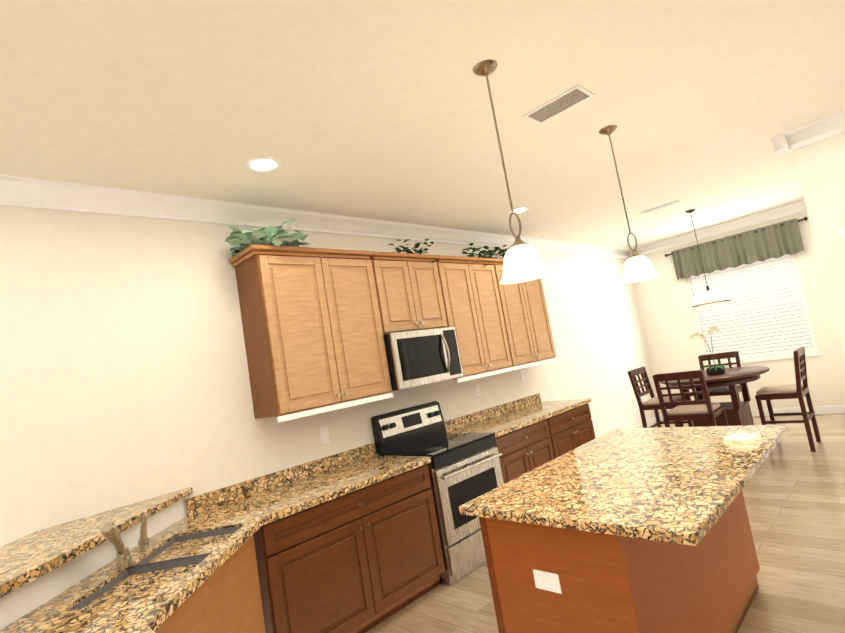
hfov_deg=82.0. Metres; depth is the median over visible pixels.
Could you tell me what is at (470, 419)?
backsplash
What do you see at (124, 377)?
wall
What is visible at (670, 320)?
wall
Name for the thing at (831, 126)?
crown molding
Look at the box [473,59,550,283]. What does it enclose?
pendant light
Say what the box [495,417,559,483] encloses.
base cabinet
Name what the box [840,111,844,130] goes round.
crown molding
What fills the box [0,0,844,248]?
ceiling
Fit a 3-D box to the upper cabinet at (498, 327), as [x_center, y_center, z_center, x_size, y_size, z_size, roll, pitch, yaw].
[0.559,0.006,4.948,0.558,1.108,0.350,-4,-8,-45]
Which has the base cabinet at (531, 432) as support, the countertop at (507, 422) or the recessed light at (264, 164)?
the countertop at (507, 422)
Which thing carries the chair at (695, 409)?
on the floor
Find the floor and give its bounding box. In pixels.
[365,413,844,632]
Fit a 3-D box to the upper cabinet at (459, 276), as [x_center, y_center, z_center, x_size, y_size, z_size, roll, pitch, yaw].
[0.251,0.036,4.638,0.558,1.092,0.350,-4,-8,-45]
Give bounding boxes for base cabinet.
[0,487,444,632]
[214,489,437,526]
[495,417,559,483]
[556,401,594,455]
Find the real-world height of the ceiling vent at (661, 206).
0.009 m
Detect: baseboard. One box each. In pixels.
[634,413,662,427]
[662,405,844,419]
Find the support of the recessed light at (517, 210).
in the ceiling
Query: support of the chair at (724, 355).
on the floor
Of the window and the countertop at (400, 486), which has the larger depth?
the window
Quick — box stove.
[371,401,503,585]
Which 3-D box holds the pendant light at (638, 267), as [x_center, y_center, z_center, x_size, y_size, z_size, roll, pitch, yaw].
[1.325,-0.745,3.197,0.236,1.030,0.236,-4,-8,-45]
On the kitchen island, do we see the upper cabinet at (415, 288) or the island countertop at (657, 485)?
the island countertop at (657, 485)
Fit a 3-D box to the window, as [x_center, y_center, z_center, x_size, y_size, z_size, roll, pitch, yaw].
[5.035,-0.164,7.456,0.040,2.190,2.000,-4,-8,-45]
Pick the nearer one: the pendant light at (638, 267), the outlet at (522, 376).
the pendant light at (638, 267)
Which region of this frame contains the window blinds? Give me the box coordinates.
[690,254,813,360]
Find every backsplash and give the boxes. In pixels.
[220,443,375,494]
[444,393,539,432]
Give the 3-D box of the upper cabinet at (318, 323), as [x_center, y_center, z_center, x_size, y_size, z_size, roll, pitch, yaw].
[-0.758,0.083,3.634,1.042,1.137,0.350,-4,-8,-45]
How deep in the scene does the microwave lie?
3.95 m
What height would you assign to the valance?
0.484 m
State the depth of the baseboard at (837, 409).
6.71 m
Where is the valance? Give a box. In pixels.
[665,217,807,279]
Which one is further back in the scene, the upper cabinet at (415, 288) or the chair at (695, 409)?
the chair at (695, 409)
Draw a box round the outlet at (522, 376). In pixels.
[520,371,524,381]
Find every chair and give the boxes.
[628,367,692,427]
[653,370,728,426]
[698,351,753,424]
[755,347,820,451]
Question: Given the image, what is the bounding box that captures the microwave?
[383,327,462,390]
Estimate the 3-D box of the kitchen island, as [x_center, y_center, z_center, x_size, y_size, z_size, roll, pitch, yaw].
[1.088,1.224,2.516,1.569,0.870,0.701,-4,-8,-45]
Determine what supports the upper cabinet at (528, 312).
attached to the wall at (124, 377)
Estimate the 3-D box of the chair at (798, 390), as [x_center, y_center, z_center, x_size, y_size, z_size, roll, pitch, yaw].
[4.058,0.914,5.422,0.480,1.063,0.478,-4,-8,-45]
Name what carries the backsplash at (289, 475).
attached to the wall at (124, 377)
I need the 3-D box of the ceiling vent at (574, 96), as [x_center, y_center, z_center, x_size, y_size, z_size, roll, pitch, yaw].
[0.782,-1.210,2.801,0.200,0.015,0.360,-4,-8,-45]
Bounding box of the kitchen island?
[479,496,759,632]
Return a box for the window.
[693,254,812,354]
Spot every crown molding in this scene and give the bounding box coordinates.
[0,174,631,258]
[633,200,806,254]
[769,113,844,155]
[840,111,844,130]
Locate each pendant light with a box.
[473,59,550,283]
[599,125,659,283]
[685,209,730,306]
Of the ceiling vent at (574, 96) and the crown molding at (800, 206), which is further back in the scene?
the crown molding at (800, 206)
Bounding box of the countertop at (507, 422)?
[446,398,590,436]
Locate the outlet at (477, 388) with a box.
[474,384,480,395]
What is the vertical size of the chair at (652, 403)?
1.063 m
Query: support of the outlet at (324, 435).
attached to the wall at (124, 377)
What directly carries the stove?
on the floor
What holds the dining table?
on the floor
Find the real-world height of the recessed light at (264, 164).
0.010 m
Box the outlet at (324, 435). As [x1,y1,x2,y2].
[319,426,329,443]
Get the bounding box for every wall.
[0,205,660,546]
[633,210,844,412]
[792,133,844,358]
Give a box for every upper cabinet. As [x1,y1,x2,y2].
[229,241,392,418]
[381,249,452,332]
[441,257,492,380]
[473,257,516,372]
[501,257,556,364]
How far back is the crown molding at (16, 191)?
3.43 m
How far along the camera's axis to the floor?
3.23 m
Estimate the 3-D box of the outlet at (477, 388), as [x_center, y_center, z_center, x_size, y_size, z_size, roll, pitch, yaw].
[0.570,0.758,5.004,0.075,0.120,0.009,-4,-8,-45]
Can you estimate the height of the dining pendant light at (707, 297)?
1.193 m
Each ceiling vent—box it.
[523,85,594,124]
[640,200,679,213]
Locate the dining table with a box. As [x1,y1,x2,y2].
[660,326,769,426]
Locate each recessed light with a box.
[246,157,280,171]
[508,206,528,213]
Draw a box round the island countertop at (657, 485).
[459,424,788,547]
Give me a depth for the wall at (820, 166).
3.77 m
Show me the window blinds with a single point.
(762, 309)
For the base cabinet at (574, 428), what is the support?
on the floor
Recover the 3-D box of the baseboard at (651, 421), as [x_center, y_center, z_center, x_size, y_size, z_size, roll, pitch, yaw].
[2.788,1.760,6.914,3.490,0.110,0.015,-4,-8,-45]

